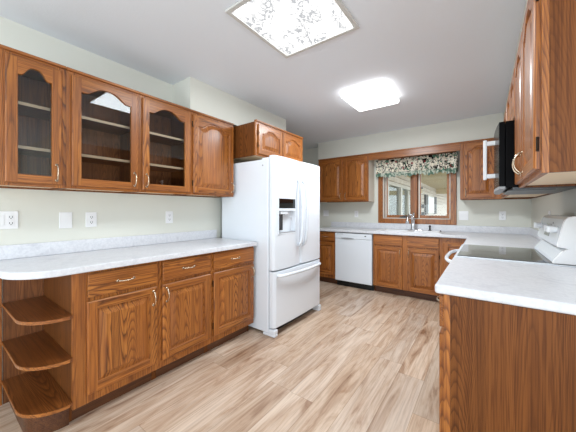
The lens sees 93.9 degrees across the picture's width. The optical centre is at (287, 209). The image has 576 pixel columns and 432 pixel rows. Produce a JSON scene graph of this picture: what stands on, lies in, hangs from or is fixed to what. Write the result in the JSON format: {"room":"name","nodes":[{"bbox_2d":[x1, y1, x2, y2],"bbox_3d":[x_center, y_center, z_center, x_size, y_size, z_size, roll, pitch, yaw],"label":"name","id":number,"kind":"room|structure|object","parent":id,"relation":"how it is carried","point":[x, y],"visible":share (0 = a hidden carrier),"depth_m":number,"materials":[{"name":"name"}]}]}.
{"room":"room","nodes":[
{"label":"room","id":0,"kind":"room"},
{"bbox_2d":[0,16,221,403],"bbox_3d":[-2.006,0.004,1.560,0.120,2.462,5.745,0,0,36],"label":"wall","id":1,"kind":"structure","parent":0,"point":[118,214],"depth_m":2.10,"materials":[{"name":"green paint"}]},
{"bbox_2d":[0,278,1,405],"bbox_3d":[-1.844,0.798,1.664,0.018,0.874,0.104,0,0,36],"label":"trim","id":2,"kind":"structure","parent":1,"relation":"attached to","point":[0,278],"depth_m":1.70,"materials":[{"name":"brown wood"}]},
{"bbox_2d":[0,211,17,228],"bbox_3d":[-1.806,0.067,1.722,0.010,0.115,0.116,0,0,36],"label":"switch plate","id":3,"kind":"object","parent":1,"relation":"attached to","point":[8,219],"visible":1,"depth_m":1.73,"materials":[{"name":"white plastic"}]},
{"bbox_2d":[0,44,65,189],"bbox_3d":[-1.620,-0.527,1.678,0.361,0.780,0.312,0,0,36],"label":"upper cabinet","id":4,"kind":"object","parent":1,"relation":"attached to","point":[32,88],"visible":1,"depth_m":1.68,"materials":[{"name":"brown wood"}]},
{"bbox_2d":[18,101,50,120],"bbox_3d":[-1.658,-0.632,1.706,0.252,0.018,0.283,0,0,36],"label":"shelf","id":5,"kind":"object","parent":4,"relation":"attached to","point":[28,111],"depth_m":1.73,"materials":[{"name":"brown wood"}]},
{"bbox_2d":[18,145,50,157],"bbox_3d":[-1.658,-0.372,1.706,0.252,0.018,0.283,0,0,36],"label":"shelf","id":6,"kind":"object","parent":4,"relation":"attached to","point":[23,151],"depth_m":1.71,"materials":[{"name":"brown wood"}]},
{"bbox_2d":[59,212,71,227],"bbox_3d":[-1.626,0.077,1.970,0.006,0.118,0.076,0,0,36],"label":"switch plate","id":7,"kind":"object","parent":1,"relation":"attached to","point":[65,218],"visible":1,"depth_m":1.97,"materials":[{"name":"white plastic"}]},
{"bbox_2d":[86,212,96,226],"bbox_3d":[-1.532,0.077,2.097,0.009,0.115,0.074,0,0,36],"label":"wall outlet","id":8,"kind":"object","parent":1,"relation":"attached to","point":[91,217],"visible":1,"depth_m":2.09,"materials":[{"name":"white plastic"}]},
{"bbox_2d":[56,67,139,192],"bbox_3d":[-1.394,-0.527,1.987,0.361,0.780,0.452,0,0,36],"label":"upper cabinet","id":9,"kind":"object","parent":1,"relation":"attached to","point":[102,116],"visible":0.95,"depth_m":2.04,"materials":[{"name":"brown wood"}]},
{"bbox_2d":[82,116,129,134],"bbox_3d":[-1.432,-0.632,2.015,0.252,0.018,0.423,0,0,36],"label":"shelf","id":10,"kind":"object","parent":9,"relation":"attached to","point":[89,124],"depth_m":2.04,"materials":[{"name":"brown wood"}]},
{"bbox_2d":[82,154,129,165],"bbox_3d":[-1.432,-0.372,2.015,0.252,0.018,0.423,0,0,36],"label":"shelf","id":11,"kind":"object","parent":9,"relation":"attached to","point":[90,160],"depth_m":2.03,"materials":[{"name":"brown wood"}]},
{"bbox_2d":[0,230,216,259],"bbox_3d":[-1.332,0.273,2.360,0.018,0.092,1.747,0,0,36],"label":"backsplash","id":12,"kind":"structure","parent":1,"relation":"attached to","point":[15,251],"depth_m":2.10,"materials":[{"name":"white laminate"}]},
{"bbox_2d":[123,92,190,195],"bbox_3d":[-1.126,-0.527,2.353,0.361,0.780,0.452,0,0,36],"label":"upper cabinet","id":13,"kind":"object","parent":1,"relation":"attached to","point":[164,126],"visible":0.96,"depth_m":2.41,"materials":[{"name":"brown wood"}]},
{"bbox_2d":[150,132,183,145],"bbox_3d":[-1.164,-0.632,2.380,0.252,0.018,0.423,0,0,36],"label":"shelf","id":14,"kind":"object","parent":13,"relation":"attached to","point":[157,139],"depth_m":2.43,"materials":[{"name":"brown wood"}]},
{"bbox_2d":[150,163,183,171],"bbox_3d":[-1.164,-0.372,2.380,0.252,0.018,0.423,0,0,36],"label":"shelf","id":15,"kind":"object","parent":13,"relation":"attached to","point":[153,167],"depth_m":2.43,"materials":[{"name":"brown wood"}]},
{"bbox_2d":[166,211,172,222],"bbox_3d":[-1.152,0.073,2.615,0.009,0.115,0.074,0,0,36],"label":"wall outlet","id":16,"kind":"object","parent":1,"relation":"attached to","point":[169,214],"visible":1,"depth_m":2.61,"materials":[{"name":"white plastic"}]},
{"bbox_2d":[176,109,233,197],"bbox_3d":[-0.839,-0.527,2.744,0.361,0.780,0.518,0,0,36],"label":"upper cabinet","id":17,"kind":"object","parent":1,"relation":"attached to","point":[211,138],"visible":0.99,"depth_m":2.63,"materials":[{"name":"brown wood"}]},
{"bbox_2d":[234,119,302,163],"bbox_3d":[-0.305,-0.736,3.253,0.620,0.362,0.872,0,0,36],"label":"upper cabinet","id":18,"kind":"object","parent":1,"relation":"attached to","point":[256,140],"visible":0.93,"depth_m":2.89,"materials":[{"name":"brown wood"}]},
{"bbox_2d":[0,281,440,431],"bbox_3d":[0.261,1.285,1.033,7.800,0.100,7.575,0,0,36],"label":"floor","id":19,"kind":"structure","parent":0,"point":[368,360],"depth_m":1.91,"materials":[{"name":"brown wood"}]},
{"bbox_2d":[2,279,72,431],"bbox_3d":[-1.512,0.798,1.607,0.620,0.874,0.202,0,0,36],"label":"corner shelf unit","id":20,"kind":"object","parent":19,"relation":"on","point":[38,403],"visible":0.98,"depth_m":1.60,"materials":[{"name":"brown wood"}]},
{"bbox_2d":[44,261,158,421],"bbox_3d":[-1.289,0.799,1.881,0.656,0.872,0.498,0,0,36],"label":"base cabinet","id":21,"kind":"object","parent":19,"relation":"on","point":[111,338],"visible":0.94,"depth_m":1.67,"materials":[{"name":"brown wood"}]},
{"bbox_2d":[154,253,210,378],"bbox_3d":[-1.008,0.799,2.264,0.656,0.872,0.452,0,0,36],"label":"base cabinet","id":22,"kind":"object","parent":19,"relation":"on","point":[184,282],"visible":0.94,"depth_m":2.07,"materials":[{"name":"brown wood"}]},
{"bbox_2d":[206,246,254,351],"bbox_3d":[-0.720,0.799,2.656,0.656,0.872,0.518,0,0,36],"label":"base cabinet","id":23,"kind":"object","parent":19,"relation":"on","point":[232,271],"visible":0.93,"depth_m":2.45,"materials":[{"name":"brown wood"}]},
{"bbox_2d":[0,230,256,279],"bbox_3d":[-1.080,0.293,2.175,0.644,0.132,1.747,0,0,36],"label":"countertop","id":24,"kind":"structure","parent":23,"relation":"on","point":[42,260],"depth_m":1.92,"materials":[{"name":"white laminate"}]},
{"bbox_2d":[222,155,320,337],"bbox_3d":[-0.138,0.352,3.151,0.842,1.765,0.914,0,0,36],"label":"refrigerator","id":25,"kind":"object","parent":19,"relation":"on","point":[274,204],"visible":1,"depth_m":2.78,"materials":[{"name":"white metal"}]},
{"bbox_2d":[318,231,336,283],"bbox_3d":[0.791,0.799,4.746,0.360,0.872,0.656,0,0,36],"label":"base cabinet","id":26,"kind":"object","parent":19,"relation":"on","point":[327,238],"visible":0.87,"depth_m":4.49,"materials":[{"name":"brown wood"}]},
{"bbox_2d":[335,232,373,290],"bbox_3d":[1.186,0.801,4.452,0.608,0.868,0.604,0,0,36],"label":"dishwasher","id":27,"kind":"object","parent":19,"relation":"on","point":[353,251],"visible":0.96,"depth_m":4.21,"materials":[{"name":"white plastic"}]},
{"bbox_2d":[373,234,441,301],"bbox_3d":[1.807,0.799,4.002,0.905,0.872,0.656,0,0,36],"label":"base cabinet","id":28,"kind":"object","parent":19,"relation":"on","point":[410,266],"visible":0.91,"depth_m":3.75,"materials":[{"name":"brown wood"}]},
{"bbox_2d":[320,222,540,248],"bbox_3d":[1.468,0.293,3.598,2.836,0.132,1.708,0,0,36],"label":"countertop","id":29,"kind":"structure","parent":28,"relation":"on","point":[518,237],"depth_m":3.63,"materials":[{"name":"white laminate"}]},
{"bbox_2d":[404,212,415,229],"bbox_3d":[1.880,0.177,4.080,0.240,0.271,0.250,0,0,36],"label":"faucet","id":30,"kind":"object","parent":29,"relation":"on","point":[408,215],"visible":1,"depth_m":4.11,"materials":[{"name":"silver metal"}]},
{"bbox_2d":[376,229,444,233],"bbox_3d":[1.810,0.401,3.992,0.860,0.176,0.470,0,0,36],"label":"sink","id":31,"kind":"object","parent":29,"relation":"in","point":[389,230],"visible":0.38,"depth_m":4.00,"materials":[{"name":"white ceramic"}]},
{"bbox_2d":[442,237,465,273],"bbox_3d":[2.297,0.799,3.665,0.283,0.872,0.620,0,0,36],"label":"base cabinet","id":32,"kind":"object","parent":19,"relation":"on","point":[448,244],"visible":0.23,"depth_m":3.46,"materials":[{"name":"brown wood"}]},
{"bbox_2d":[436,294,575,431],"bbox_3d":[1.129,0.799,1.323,0.656,0.872,0.822,0,0,36],"label":"base cabinet","id":33,"kind":"object","parent":19,"relation":"on","point":[503,367],"visible":0.87,"depth_m":1.03,"materials":[{"name":"brown wood"}]},
{"bbox_2d":[435,257,575,314],"bbox_3d":[1.141,0.293,1.303,0.652,0.132,0.841,0,0,36],"label":"countertop","id":34,"kind":"structure","parent":33,"relation":"on","point":[535,286],"depth_m":1.17,"materials":[{"name":"white laminate"}]},
{"bbox_2d":[445,215,575,267],"bbox_3d":[1.572,0.636,1.985,0.702,1.198,0.756,0,0,36],"label":"range","id":35,"kind":"object","parent":19,"relation":"on","point":[557,233],"visible":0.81,"depth_m":1.73,"materials":[{"name":"white metal"}]},
{"bbox_2d":[454,244,575,267],"bbox_3d":[1.606,0.322,1.960,0.618,0.017,0.755,0,0,36],"label":"cooktop","id":36,"kind":"object","parent":35,"relation":"in","point":[497,253],"depth_m":1.83,"materials":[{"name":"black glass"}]},
{"bbox_2d":[173,76,285,130],"bbox_3d":[-0.580,-1.074,3.160,0.290,0.306,1.478,0,0,36],"label":"wall","id":37,"kind":"structure","parent":0,"point":[192,93],"depth_m":2.74,"materials":[{"name":"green paint"}]},
{"bbox_2d":[0,0,525,149],"bbox_3d":[0.261,-1.277,1.033,7.800,0.100,7.575,0,0,36],"label":"ceiling","id":38,"kind":"structure","parent":0,"point":[443,60],"depth_m":2.10,"materials":[{"name":"paint"}]},
{"bbox_2d":[225,0,358,57],"bbox_3d":[0.045,-1.219,1.725,0.610,0.015,0.630,0,0,36],"label":"recessed light","id":39,"kind":"object","parent":38,"relation":"in","point":[290,27],"visible":1,"depth_m":1.73,"materials":[{"name":"white plastic"}]},
{"bbox_2d":[341,80,398,111],"bbox_3d":[0.878,-1.194,2.865,0.456,0.065,0.524,0,0,36],"label":"ceiling light","id":40,"kind":"object","parent":38,"relation":"attached to","point":[377,94],"visible":1,"depth_m":2.76,"materials":[{"name":"white plastic"}]},
{"bbox_2d":[318,112,503,159],"bbox_3d":[1.718,-1.074,4.301,2.687,0.306,0.280,0,0,36],"label":"wall","id":41,"kind":"structure","parent":0,"point":[481,127],"depth_m":3.99,"materials":[{"name":"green paint"}]},
{"bbox_2d":[303,147,530,227],"bbox_3d":[1.286,0.004,4.885,4.900,2.462,0.150,0,0,36],"label":"wall","id":42,"kind":"structure","parent":0,"point":[518,211],"depth_m":3.90,"materials":[{"name":"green paint"}]},
{"bbox_2d":[323,210,328,215],"bbox_3d":[0.730,0.070,5.188,0.116,0.115,0.016,0,0,36],"label":"switch plate","id":43,"kind":"object","parent":42,"relation":"attached to","point":[325,212],"visible":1,"depth_m":5.19,"materials":[{"name":"white plastic"}]},
{"bbox_2d":[318,153,374,202],"bbox_3d":[1.009,-0.527,4.769,0.930,0.780,0.361,0,0,36],"label":"upper cabinet","id":44,"kind":"object","parent":42,"relation":"attached to","point":[351,178],"visible":0.98,"depth_m":4.60,"materials":[{"name":"brown wood"}]},
{"bbox_2d":[368,142,459,159],"bbox_3d":[1.823,-0.861,4.023,1.262,0.112,0.031,0,0,36],"label":"header board","id":45,"kind":"object","parent":44,"relation":"attached to","point":[448,147],"visible":1,"depth_m":3.97,"materials":[{"name":"brown wood"}]},
{"bbox_2d":[378,151,456,224],"bbox_3d":[2.029,-0.331,4.299,1.134,1.108,0.176,0,0,36],"label":"window","id":46,"kind":"structure","parent":42,"relation":"in","point":[415,180],"depth_m":4.26,"materials":[{"name":"brown wood"}]},
{"bbox_2d":[376,152,458,177],"bbox_3d":[1.962,-0.669,4.199,1.196,0.314,0.108,0,0,36],"label":"window valance","id":47,"kind":"object","parent":46,"relation":"hanging from","point":[445,162],"visible":1,"depth_m":4.14,"materials":[{"name":"fabric"}]},
{"bbox_2d":[331,222,540,240],"bbox_3d":[1.468,0.273,3.598,2.836,0.092,1.708,0,0,36],"label":"backsplash","id":48,"kind":"structure","parent":42,"relation":"attached to","point":[533,232],"depth_m":3.97,"materials":[{"name":"white laminate"}]},
{"bbox_2d":[459,211,467,219],"bbox_3d":[2.526,0.085,3.873,0.116,0.130,0.016,0,0,36],"label":"switch plate","id":49,"kind":"object","parent":42,"relation":"attached to","point":[463,215],"visible":1,"depth_m":3.88,"materials":[{"name":"white plastic"}]},
{"bbox_2d":[460,138,531,199],"bbox_3d":[2.703,-0.527,3.528,0.740,0.780,0.361,0,0,36],"label":"upper cabinet","id":50,"kind":"object","parent":42,"relation":"attached to","point":[473,186],"visible":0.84,"depth_m":3.53,"materials":[{"name":"brown wood"}]},
{"bbox_2d":[499,211,505,219],"bbox_3d":[2.881,0.081,3.616,0.074,0.120,0.009,0,0,36],"label":"wall outlet","id":51,"kind":"object","parent":42,"relation":"attached to","point":[502,214],"visible":1,"depth_m":3.62,"materials":[{"name":"white plastic"}]},
{"bbox_2d":[504,0,527,114],"bbox_3d":[2.006,-1.074,2.172,0.285,0.306,3.375,0,0,36],"label":"wall","id":52,"kind":"structure","parent":0,"point":[526,0],"depth_m":1.99,"materials":[{"name":"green paint"}]},
{"bbox_2d":[531,188,575,229],"bbox_3d":[2.170,0.004,2.052,0.120,2.462,3.375,0,0,36],"label":"wall","id":53,"kind":"structure","parent":0,"point":[564,202],"depth_m":2.30,"materials":[{"name":"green paint"}]},
{"bbox_2d":[507,67,514,120],"bbox_3d":[1.741,-0.736,1.852,0.333,0.362,0.758,0,0,36],"label":"upper cabinet","id":54,"kind":"object","parent":53,"relation":"attached to","point":[511,98],"visible":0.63,"depth_m":1.82,"materials":[{"name":"brown wood"}]},
{"bbox_2d":[483,120,575,194],"bbox_3d":[1.676,-0.335,1.897,0.484,0.428,0.752,0,0,36],"label":"microwave","id":55,"kind":"object","parent":54,"relation":"attached to","point":[503,143],"visible":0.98,"depth_m":1.68,"materials":[{"name":"black plastic"}]},
{"bbox_2d":[501,106,558,198],"bbox_3d":[2.376,-0.527,2.719,0.333,0.780,1.385,0,0,36],"label":"upper cabinet","id":56,"kind":"object","parent":53,"relation":"attached to","point":[505,115],"visible":0.16,"depth_m":2.83,"materials":[{"name":"brown wood"}]},
{"bbox_2d":[512,0,575,187],"bbox_3d":[1.256,-0.524,1.221,0.369,0.786,0.830,0,0,36],"label":"upper cabinet","id":57,"kind":"object","parent":53,"relation":"attached to","point":[545,63],"visible":1,"depth_m":0.96,"materials":[{"name":"brown wood"}]},
{"label":"outside","id":58,"kind":"structure","parent":0,"visible":0},
{"bbox_3d":[10.280,1.485,14.029,18.000,0.100,25.215,0,0,36],"label":"ground","id":59,"kind":"structure","parent":58,"visible":0},
{"bbox_2d":[388,172,446,215],"bbox_3d":[6.913,-0.495,12.818,6.400,3.860,19.150,0,0,36],"label":"house wing","id":60,"kind":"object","parent":59,"relation":"on","point":[433,187],"visible":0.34,"depth_m":10.03,"materials":[{"name":"beige"}]},
{"bbox_2d":[424,194,427,214],"bbox_3d":[6.139,-0.225,11.959,0.074,0.880,0.550,0,0,36],"label":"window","id":61,"kind":"structure","parent":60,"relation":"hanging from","point":[425,195],"depth_m":11.81,"materials":[{"name":"glass"}]},
{"bbox_2d":[434,197,436,213],"bbox_3d":[7.735,-0.225,14.137,0.074,0.880,0.550,0,0,36],"label":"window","id":62,"kind":"structure","parent":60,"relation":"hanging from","point":[435,198],"depth_m":13.94,"materials":[{"name":"glass"}]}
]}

